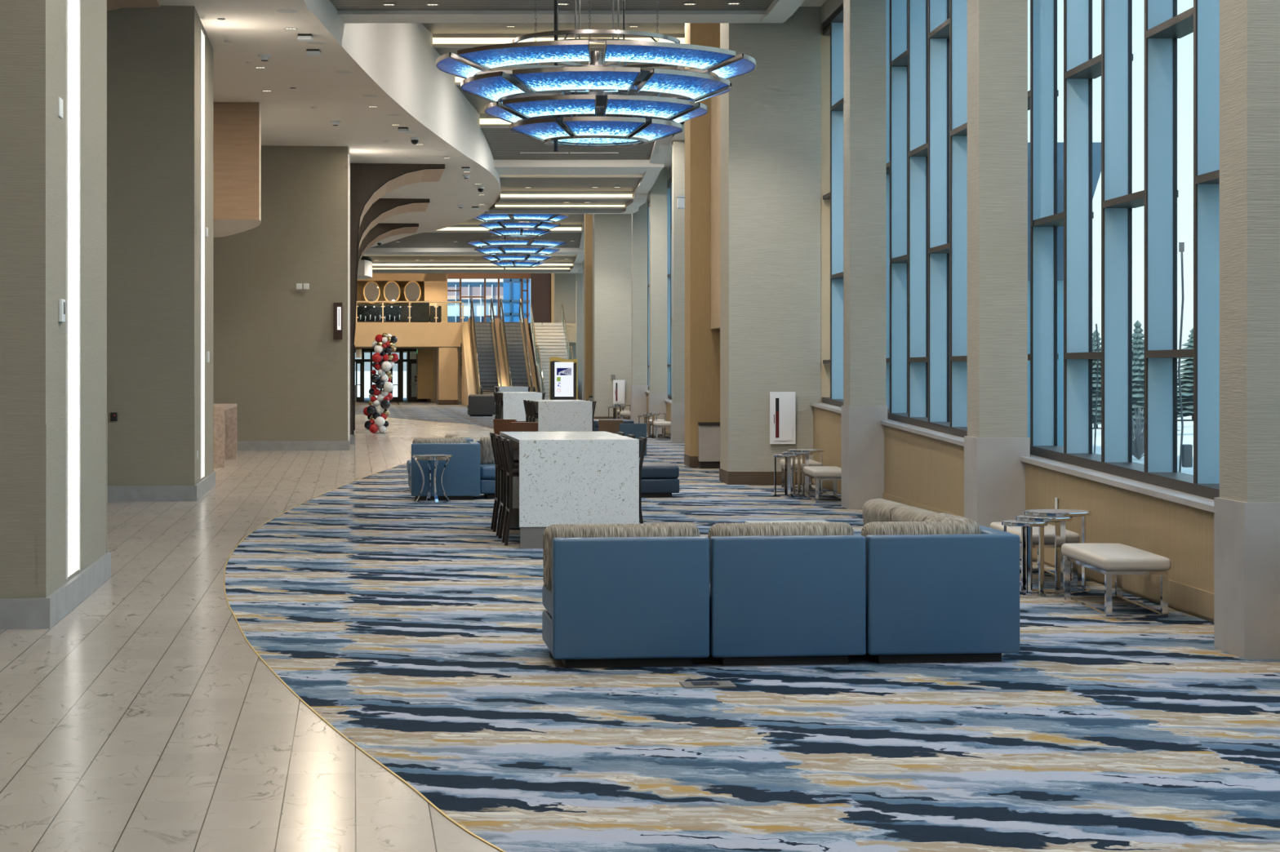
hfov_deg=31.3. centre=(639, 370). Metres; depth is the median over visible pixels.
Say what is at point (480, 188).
dome camera
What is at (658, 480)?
ottoman
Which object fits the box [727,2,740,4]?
recessed light
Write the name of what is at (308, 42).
ceiling speaker
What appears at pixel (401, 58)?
bulkhead
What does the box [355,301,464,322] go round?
balcony railing
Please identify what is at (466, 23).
air slot
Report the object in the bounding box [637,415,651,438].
table
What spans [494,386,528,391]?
table
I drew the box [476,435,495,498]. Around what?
module
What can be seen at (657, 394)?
column
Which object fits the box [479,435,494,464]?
pillow
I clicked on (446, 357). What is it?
column
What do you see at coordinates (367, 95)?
ceiling speaker
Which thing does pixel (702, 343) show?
column
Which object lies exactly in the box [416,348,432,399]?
column
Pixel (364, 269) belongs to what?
column
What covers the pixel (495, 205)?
light
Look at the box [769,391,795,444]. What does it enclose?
fire extinguisher cabinet
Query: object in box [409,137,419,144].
dome camera
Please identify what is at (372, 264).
light
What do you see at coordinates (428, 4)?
recessed light
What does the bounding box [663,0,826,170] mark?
ceiling
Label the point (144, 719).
floor
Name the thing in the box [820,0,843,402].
column
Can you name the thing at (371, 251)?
trim
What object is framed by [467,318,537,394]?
trim
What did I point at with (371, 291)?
oval mirror
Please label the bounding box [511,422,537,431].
lounge chair
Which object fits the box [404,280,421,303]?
oval mirror
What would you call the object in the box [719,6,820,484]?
column
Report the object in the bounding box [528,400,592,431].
table
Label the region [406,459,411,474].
seat cushion
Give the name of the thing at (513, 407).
table
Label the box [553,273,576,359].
column
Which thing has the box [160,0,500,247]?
ceiling
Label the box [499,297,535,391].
escalator
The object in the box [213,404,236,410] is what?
countertop
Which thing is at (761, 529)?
pillow
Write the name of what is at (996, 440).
column
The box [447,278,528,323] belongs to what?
window
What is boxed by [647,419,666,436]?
bench
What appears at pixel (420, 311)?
glass panel
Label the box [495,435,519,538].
bar stool
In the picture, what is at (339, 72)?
ceiling speaker
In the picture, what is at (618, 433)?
bar stool
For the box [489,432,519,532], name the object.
bar stool
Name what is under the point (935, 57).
window
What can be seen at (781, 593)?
module
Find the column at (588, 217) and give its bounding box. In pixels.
[584,213,592,400]
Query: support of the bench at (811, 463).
on the floor at (412, 629)
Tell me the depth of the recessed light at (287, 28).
34.01 m
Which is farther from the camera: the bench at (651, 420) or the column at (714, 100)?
the bench at (651, 420)
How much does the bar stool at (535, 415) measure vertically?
1.117 m
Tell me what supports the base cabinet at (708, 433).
on the floor at (412, 629)
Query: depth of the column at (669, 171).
65.82 m
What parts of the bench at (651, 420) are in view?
frame, seat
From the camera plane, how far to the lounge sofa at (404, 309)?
123.91 m
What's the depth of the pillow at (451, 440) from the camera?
32.19 m
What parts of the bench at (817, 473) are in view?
leg, leg, seat, leg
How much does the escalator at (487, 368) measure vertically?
5.644 m
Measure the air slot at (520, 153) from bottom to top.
0.021 m
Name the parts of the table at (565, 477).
panel, kick panel, kick panel, panel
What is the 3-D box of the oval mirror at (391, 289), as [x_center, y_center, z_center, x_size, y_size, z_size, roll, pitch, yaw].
[-14.997,-4.715,137.980,1.019,1.380,0.080,0,0,-7]
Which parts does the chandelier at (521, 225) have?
glass panel, panel frame, glass panel, panel frame, panel frame, glass panel, panel frame, glass panel, glass panel, glass panel, panel frame, panel frame, panel frame, glass panel, panel frame, glass panel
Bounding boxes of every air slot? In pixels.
[466,22,526,23]
[520,152,568,153]
[530,22,651,23]
[569,152,618,153]
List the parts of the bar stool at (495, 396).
leg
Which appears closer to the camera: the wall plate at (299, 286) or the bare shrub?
the wall plate at (299, 286)
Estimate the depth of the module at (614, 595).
13.99 m
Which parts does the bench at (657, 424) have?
leg, seat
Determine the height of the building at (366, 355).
4.511 m
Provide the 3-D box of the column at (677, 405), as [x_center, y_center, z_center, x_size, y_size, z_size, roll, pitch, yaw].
[1.063,-2.020,57.800,0.557,7.700,0.600,0,0,0]
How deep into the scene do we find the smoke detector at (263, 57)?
36.86 m
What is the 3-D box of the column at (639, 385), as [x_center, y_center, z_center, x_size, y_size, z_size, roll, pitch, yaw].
[-0.022,-2.020,73.370,0.557,7.700,0.600,0,0,0]
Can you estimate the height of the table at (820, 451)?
0.667 m
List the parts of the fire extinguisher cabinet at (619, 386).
door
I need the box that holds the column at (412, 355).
[406,352,416,399]
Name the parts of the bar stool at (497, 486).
leg, leg, seat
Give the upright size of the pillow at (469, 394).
0.424 m
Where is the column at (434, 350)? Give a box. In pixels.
[430,347,461,402]
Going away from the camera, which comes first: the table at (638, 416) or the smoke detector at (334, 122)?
the smoke detector at (334, 122)
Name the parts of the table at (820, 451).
leg, leg, leg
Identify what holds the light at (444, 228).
attached to the trim at (371, 251)
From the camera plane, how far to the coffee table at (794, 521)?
20.40 m
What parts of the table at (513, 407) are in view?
panel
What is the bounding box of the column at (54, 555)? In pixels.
[0,0,111,629]
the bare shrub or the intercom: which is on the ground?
the bare shrub
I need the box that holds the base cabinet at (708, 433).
[697,422,719,468]
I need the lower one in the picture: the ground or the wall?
the ground
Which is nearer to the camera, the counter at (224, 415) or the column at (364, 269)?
the counter at (224, 415)
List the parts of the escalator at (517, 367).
balustrade, handrail, balustrade, handrail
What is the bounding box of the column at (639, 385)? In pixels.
[631,197,648,423]
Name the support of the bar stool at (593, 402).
on the floor at (412, 629)
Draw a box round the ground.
[1092,385,1193,475]
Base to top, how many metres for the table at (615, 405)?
0.667 m
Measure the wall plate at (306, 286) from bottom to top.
0.130 m
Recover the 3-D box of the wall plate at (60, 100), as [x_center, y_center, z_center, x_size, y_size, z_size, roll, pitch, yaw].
[-4.306,-1.950,16.967,0.012,0.140,0.200,0,0,-7]
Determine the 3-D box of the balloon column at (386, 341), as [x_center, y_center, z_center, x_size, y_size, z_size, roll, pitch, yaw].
[-7.542,0.381,66.271,1.032,2.918,0.644,0,0,0]
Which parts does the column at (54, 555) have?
strip trim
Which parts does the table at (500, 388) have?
panel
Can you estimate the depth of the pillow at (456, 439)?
32.25 m
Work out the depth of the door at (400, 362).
131.29 m
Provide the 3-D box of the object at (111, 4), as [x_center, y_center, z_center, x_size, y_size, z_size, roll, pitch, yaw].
[-8.802,-4.130,29.007,4.973,1.920,4.150,0,0,-7]
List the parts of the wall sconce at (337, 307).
lamp shade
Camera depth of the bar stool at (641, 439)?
23.96 m
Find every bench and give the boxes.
[615,409,631,420]
[620,411,631,419]
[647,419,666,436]
[653,421,671,439]
[780,459,820,493]
[803,466,841,503]
[990,522,1079,586]
[1061,543,1170,619]
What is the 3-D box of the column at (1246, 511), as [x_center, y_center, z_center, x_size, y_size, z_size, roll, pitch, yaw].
[4.063,-2.020,14.750,0.557,7.700,0.600,0,0,0]
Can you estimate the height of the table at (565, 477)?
1.112 m
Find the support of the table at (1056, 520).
on the floor at (412, 629)
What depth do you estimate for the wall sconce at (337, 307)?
51.85 m
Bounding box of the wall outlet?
[1054,497,1057,509]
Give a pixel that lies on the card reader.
(113, 415)
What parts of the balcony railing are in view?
post, post, handrail, post, post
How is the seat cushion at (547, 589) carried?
on the module at (614, 595)
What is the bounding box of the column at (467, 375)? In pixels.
[461,321,475,406]
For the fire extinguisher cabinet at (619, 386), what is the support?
attached to the column at (611, 233)
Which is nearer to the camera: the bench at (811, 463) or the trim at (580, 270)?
the bench at (811, 463)
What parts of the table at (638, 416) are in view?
leg, leg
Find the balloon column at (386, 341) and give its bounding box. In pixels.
[363,333,398,433]
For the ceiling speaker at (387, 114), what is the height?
0.005 m
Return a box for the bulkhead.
[303,0,500,186]
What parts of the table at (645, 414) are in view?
leg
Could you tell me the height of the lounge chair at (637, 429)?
0.868 m
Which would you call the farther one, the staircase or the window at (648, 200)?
the staircase
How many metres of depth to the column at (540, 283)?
137.32 m
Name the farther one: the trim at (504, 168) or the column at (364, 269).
the column at (364, 269)
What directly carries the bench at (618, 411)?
on the floor at (412, 629)
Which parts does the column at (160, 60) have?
strip trim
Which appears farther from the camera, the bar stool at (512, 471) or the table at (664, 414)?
the table at (664, 414)
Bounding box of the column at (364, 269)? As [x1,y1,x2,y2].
[356,259,372,279]
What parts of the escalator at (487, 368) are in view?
balustrade, handrail, balustrade, handrail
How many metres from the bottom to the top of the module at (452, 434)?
0.871 m
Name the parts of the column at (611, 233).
skirting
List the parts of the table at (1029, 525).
leg, leg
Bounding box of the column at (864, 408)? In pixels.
[841,0,887,509]
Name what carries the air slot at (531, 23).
attached to the ceiling at (504, 144)
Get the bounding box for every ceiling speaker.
[275,9,297,13]
[306,41,325,44]
[334,71,352,73]
[362,94,377,97]
[386,114,400,115]
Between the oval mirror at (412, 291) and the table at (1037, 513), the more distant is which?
the oval mirror at (412, 291)
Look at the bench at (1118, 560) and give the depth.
16.94 m
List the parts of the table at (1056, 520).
leg, leg, leg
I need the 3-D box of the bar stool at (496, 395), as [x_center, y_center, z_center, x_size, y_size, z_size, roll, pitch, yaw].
[-4.404,1.274,73.632,0.501,1.117,0.464,0,0,-7]
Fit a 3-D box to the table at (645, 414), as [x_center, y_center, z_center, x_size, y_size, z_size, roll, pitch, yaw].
[0.299,1.513,61.710,0.462,0.634,0.462,0,0,-23]
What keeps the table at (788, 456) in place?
on the floor at (412, 629)
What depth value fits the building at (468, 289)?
175.98 m
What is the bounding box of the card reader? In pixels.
[110,412,117,421]
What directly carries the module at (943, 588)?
on the floor at (412, 629)
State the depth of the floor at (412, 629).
12.04 m
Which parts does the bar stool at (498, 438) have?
leg, leg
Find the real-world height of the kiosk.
2.272 m
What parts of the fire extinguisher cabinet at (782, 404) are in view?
door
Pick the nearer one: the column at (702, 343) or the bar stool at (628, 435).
the bar stool at (628, 435)
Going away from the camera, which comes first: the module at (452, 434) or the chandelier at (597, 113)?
the chandelier at (597, 113)
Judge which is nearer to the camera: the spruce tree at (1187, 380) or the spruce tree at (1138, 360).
the spruce tree at (1138, 360)
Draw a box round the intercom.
[58,299,65,322]
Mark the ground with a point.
(1188, 435)
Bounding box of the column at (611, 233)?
[592,213,631,419]
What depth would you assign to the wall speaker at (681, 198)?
56.10 m
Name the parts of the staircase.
handrail, handrail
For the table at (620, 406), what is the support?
on the floor at (412, 629)
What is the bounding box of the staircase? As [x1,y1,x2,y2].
[529,304,577,399]
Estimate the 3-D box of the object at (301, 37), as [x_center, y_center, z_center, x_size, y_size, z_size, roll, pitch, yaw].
[-5.078,-5.048,34.648,0.220,0.085,0.220,0,0,0]
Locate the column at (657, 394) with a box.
[648,167,667,434]
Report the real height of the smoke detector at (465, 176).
0.095 m
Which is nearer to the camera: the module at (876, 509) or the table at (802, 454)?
the module at (876, 509)
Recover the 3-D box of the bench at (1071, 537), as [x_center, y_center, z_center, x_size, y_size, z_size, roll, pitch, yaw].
[3.450,1.596,20.018,0.500,0.468,1.480,0,0,-2]
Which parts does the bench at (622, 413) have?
seat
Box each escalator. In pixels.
[470,297,502,395]
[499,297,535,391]
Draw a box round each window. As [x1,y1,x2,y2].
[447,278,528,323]
[647,200,648,390]
[666,178,671,399]
[822,0,907,419]
[890,0,1061,454]
[1031,0,1219,499]
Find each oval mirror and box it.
[363,280,380,303]
[383,280,399,303]
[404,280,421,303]
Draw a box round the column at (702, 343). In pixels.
[684,22,719,466]
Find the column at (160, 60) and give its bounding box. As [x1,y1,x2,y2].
[106,5,215,502]
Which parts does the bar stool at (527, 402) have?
leg, leg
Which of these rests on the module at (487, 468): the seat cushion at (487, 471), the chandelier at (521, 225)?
the seat cushion at (487, 471)
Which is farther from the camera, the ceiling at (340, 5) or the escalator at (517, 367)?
the escalator at (517, 367)
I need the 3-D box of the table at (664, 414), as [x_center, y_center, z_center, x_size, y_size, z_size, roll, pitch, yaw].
[0.439,1.496,61.880,0.556,0.667,0.556,0,0,0]
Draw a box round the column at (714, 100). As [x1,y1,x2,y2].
[710,72,719,328]
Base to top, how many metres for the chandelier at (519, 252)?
2.700 m
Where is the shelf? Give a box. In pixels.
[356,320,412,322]
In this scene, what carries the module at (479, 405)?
on the floor at (412, 629)
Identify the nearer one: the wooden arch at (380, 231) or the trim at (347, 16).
the trim at (347, 16)
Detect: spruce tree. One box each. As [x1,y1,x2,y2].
[1092,329,1101,428]
[1132,320,1181,431]
[1177,328,1193,420]
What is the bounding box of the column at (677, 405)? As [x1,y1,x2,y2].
[671,139,684,442]
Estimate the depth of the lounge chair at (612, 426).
44.20 m
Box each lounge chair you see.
[493,419,516,435]
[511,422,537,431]
[598,419,623,433]
[619,423,646,456]
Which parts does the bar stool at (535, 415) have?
leg, leg, backrest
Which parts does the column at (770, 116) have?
skirting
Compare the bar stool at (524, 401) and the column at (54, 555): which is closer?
the column at (54, 555)
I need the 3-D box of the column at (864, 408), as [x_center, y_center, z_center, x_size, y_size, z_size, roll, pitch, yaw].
[2.978,-2.020,30.320,0.557,7.700,0.600,0,0,0]
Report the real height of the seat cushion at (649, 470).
0.215 m
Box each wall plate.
[57,97,62,118]
[296,283,302,288]
[303,283,309,288]
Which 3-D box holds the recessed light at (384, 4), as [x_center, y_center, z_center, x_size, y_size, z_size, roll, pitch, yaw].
[-3.818,-5.564,34.750,0.200,0.008,0.200,0,0,0]
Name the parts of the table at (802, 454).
leg, leg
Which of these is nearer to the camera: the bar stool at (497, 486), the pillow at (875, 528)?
the pillow at (875, 528)
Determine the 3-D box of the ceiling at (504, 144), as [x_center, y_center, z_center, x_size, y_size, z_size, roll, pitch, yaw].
[-1.933,-6.185,57.300,6.861,2.470,42.441,0,0,-2]
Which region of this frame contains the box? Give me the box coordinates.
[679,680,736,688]
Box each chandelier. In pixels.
[435,0,755,151]
[466,215,567,270]
[475,211,568,239]
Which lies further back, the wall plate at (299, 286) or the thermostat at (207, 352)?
the wall plate at (299, 286)
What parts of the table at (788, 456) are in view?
leg, leg, leg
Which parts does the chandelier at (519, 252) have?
glass panel, panel frame, glass panel, panel frame, glass panel, panel frame, panel frame, glass panel, panel frame, glass panel, panel frame, glass panel, panel frame, glass panel, panel frame, glass panel, glass panel, panel frame, panel frame, glass panel, panel frame, glass panel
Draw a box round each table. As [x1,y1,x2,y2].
[411,454,453,503]
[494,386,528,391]
[497,391,542,422]
[499,431,639,548]
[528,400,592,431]
[607,406,618,419]
[611,405,625,419]
[614,404,631,419]
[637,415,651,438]
[642,413,659,438]
[645,413,666,437]
[745,520,829,523]
[772,454,798,497]
[781,452,813,497]
[786,448,825,495]
[1001,520,1048,597]
[1014,515,1072,596]
[1022,509,1091,595]
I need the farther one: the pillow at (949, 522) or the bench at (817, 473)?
the bench at (817, 473)
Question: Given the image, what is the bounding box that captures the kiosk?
[549,356,577,399]
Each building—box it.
[355,352,406,398]
[447,282,503,322]
[502,279,530,323]
[1027,142,1101,446]
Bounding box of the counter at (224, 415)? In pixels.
[213,404,236,467]
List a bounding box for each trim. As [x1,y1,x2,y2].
[223,414,506,851]
[337,10,783,22]
[363,224,584,272]
[372,262,582,273]
[432,34,684,213]
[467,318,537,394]
[568,0,804,271]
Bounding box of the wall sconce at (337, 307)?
[333,302,342,339]
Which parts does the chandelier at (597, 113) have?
glass panel, panel frame, glass panel, panel frame, glass panel, panel frame, panel frame, glass panel, panel frame, chain, glass panel, panel frame, panel frame, glass panel, panel frame, glass panel, chain, stem, suspension rod, panel frame, glass panel, glass panel, panel frame, glass panel, panel frame, glass panel, chain, glass panel, panel frame, panel frame, glass panel, panel frame, glass panel, panel frame, glass panel, panel frame, glass panel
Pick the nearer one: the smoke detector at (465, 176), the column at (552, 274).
the smoke detector at (465, 176)
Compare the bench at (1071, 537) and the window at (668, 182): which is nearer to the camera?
the bench at (1071, 537)
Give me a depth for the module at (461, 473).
32.02 m
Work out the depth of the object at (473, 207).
71.03 m
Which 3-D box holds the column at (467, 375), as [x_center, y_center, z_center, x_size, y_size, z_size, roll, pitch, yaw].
[-8.665,-0.365,115.971,1.537,4.390,9.471,0,0,0]
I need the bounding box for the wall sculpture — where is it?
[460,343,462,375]
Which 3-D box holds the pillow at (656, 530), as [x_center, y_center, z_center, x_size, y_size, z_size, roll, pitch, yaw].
[-0.113,1.171,14.245,0.980,0.424,0.275,0,0,-7]
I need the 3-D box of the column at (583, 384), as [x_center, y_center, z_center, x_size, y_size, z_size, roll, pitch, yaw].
[-2.481,-2.020,108.640,0.557,7.700,0.600,0,0,0]
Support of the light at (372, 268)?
attached to the trim at (371, 251)
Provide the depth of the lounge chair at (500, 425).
44.73 m
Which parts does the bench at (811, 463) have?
leg, leg, frame, seat, leg, leg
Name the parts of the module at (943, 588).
backrest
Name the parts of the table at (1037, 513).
leg, leg, leg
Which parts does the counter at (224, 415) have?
panel, panel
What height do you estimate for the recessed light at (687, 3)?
0.008 m
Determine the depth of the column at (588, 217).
86.08 m
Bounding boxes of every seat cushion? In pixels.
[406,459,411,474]
[480,463,495,479]
[542,585,551,617]
[593,418,634,427]
[640,462,679,479]
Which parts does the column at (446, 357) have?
skirting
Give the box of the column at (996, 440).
[964,0,1030,558]
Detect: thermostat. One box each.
[206,351,209,362]
[611,374,615,380]
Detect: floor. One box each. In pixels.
[0,414,500,851]
[225,398,1279,851]
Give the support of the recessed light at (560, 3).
in the ceiling at (340, 5)
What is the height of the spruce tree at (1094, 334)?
4.107 m
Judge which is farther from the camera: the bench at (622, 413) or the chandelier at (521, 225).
the chandelier at (521, 225)
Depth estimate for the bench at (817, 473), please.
31.47 m
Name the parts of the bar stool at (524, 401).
leg, leg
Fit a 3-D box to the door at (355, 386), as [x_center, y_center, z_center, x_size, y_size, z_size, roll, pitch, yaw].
[-8.324,0.555,66.612,0.100,2.550,1.660,0,0,-7]
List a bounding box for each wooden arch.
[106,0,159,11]
[349,163,444,444]
[354,198,429,333]
[354,222,418,338]
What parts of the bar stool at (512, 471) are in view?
leg, leg, backrest, seat frame, seat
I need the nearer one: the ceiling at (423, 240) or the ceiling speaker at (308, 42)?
the ceiling speaker at (308, 42)
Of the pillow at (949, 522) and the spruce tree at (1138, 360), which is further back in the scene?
the spruce tree at (1138, 360)
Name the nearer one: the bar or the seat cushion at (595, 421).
the seat cushion at (595, 421)
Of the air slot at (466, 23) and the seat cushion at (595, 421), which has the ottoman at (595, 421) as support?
the seat cushion at (595, 421)
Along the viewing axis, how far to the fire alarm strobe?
34.25 m
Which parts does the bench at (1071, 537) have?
seat, leg, frame, leg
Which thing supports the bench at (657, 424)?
on the floor at (412, 629)
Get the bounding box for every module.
[406,432,473,487]
[409,435,479,500]
[467,394,495,416]
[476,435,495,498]
[542,523,709,668]
[707,522,866,666]
[861,513,1019,663]
[862,498,908,525]
[892,506,938,521]
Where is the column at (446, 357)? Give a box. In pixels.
[436,346,458,404]
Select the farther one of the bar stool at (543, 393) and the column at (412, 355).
the column at (412, 355)
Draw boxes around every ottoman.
[593,418,634,431]
[640,462,679,497]
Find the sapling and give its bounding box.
[1093,324,1099,453]
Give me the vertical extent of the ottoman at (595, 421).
0.475 m
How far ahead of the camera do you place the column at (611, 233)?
79.47 m
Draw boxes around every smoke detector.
[257,54,271,61]
[329,120,340,125]
[462,174,470,178]
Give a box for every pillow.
[412,437,463,443]
[444,432,458,438]
[452,435,466,443]
[468,394,493,395]
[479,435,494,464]
[542,523,699,591]
[707,522,853,539]
[861,521,975,537]
[924,513,981,533]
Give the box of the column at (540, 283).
[530,273,551,322]
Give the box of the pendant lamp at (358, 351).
[355,347,361,357]
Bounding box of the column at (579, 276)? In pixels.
[576,273,582,399]
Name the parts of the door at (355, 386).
frame, handle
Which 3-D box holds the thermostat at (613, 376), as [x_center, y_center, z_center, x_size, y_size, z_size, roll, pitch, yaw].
[-0.936,0.255,79.430,0.140,0.180,0.020,0,0,0]
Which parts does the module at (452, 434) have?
backrest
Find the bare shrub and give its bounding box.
[1132,407,1144,459]
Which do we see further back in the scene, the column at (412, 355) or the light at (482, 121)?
the column at (412, 355)
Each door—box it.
[354,345,356,430]
[355,348,426,401]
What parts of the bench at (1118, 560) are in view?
leg, leg, seat, leg, leg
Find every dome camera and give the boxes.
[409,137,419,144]
[477,186,484,191]
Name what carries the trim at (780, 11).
attached to the ceiling at (668, 162)
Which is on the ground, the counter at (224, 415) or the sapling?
the sapling
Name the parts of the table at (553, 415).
panel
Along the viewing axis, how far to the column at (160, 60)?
31.86 m
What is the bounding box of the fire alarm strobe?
[204,227,208,237]
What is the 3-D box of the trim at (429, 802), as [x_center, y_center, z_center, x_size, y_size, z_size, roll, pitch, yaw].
[-4.588,1.829,42.647,17.587,0.007,109.294,0,0,0]
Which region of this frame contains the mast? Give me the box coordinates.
[1177,242,1192,472]
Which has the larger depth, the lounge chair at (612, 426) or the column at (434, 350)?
the column at (434, 350)
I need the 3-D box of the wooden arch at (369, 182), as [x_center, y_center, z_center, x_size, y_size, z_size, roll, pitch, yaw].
[-6.779,-1.630,58.209,3.440,6.920,4.060,0,0,-7]
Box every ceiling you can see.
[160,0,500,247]
[329,0,773,10]
[360,213,584,267]
[421,22,684,209]
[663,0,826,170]
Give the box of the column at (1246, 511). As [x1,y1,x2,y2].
[1213,0,1279,659]
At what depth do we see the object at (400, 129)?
47.83 m
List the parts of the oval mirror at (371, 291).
glass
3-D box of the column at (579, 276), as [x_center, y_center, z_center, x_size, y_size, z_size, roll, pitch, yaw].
[-3.023,-2.020,116.420,0.557,7.700,0.600,0,0,0]
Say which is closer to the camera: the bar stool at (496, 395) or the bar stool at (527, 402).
the bar stool at (527, 402)
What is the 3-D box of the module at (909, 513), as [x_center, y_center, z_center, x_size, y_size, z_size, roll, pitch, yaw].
[1.726,1.395,15.658,0.970,0.871,0.965,0,0,-7]
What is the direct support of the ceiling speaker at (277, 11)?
attached to the ceiling at (254, 28)
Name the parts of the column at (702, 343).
skirting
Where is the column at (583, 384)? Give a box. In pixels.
[582,258,584,400]
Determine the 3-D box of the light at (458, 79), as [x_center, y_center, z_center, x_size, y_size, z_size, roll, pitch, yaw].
[-1.757,-6.670,52.434,4.965,0.120,0.092,0,0,0]
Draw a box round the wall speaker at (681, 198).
[677,195,684,208]
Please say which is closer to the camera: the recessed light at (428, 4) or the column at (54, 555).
the column at (54, 555)
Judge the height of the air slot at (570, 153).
0.021 m
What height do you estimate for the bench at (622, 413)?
0.468 m
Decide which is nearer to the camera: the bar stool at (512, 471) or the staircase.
the bar stool at (512, 471)
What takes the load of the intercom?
attached to the column at (54, 555)
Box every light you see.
[284,27,297,30]
[372,263,572,265]
[372,268,569,269]
[382,3,395,5]
[426,3,439,5]
[432,37,684,43]
[438,227,581,230]
[455,76,464,82]
[480,119,511,124]
[494,204,624,206]
[500,194,632,197]
[558,2,568,5]
[683,2,696,5]
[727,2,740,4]
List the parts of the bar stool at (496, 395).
leg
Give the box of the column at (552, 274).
[551,273,553,322]
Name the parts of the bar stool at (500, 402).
leg, leg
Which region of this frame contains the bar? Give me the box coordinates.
[356,304,412,322]
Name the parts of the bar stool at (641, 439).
backrest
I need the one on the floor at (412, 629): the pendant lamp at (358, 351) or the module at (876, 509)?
the module at (876, 509)
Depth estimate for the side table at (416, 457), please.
31.41 m
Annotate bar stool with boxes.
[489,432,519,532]
[493,391,497,419]
[495,392,502,419]
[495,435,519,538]
[497,392,502,419]
[501,437,519,546]
[523,400,537,422]
[526,400,537,422]
[529,400,537,422]
[542,392,545,399]
[592,400,596,431]
[614,431,624,435]
[625,434,635,438]
[635,436,647,524]
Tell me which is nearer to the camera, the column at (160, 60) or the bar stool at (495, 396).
the column at (160, 60)
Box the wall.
[354,322,576,348]
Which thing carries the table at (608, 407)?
on the floor at (412, 629)
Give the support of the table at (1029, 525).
on the floor at (412, 629)

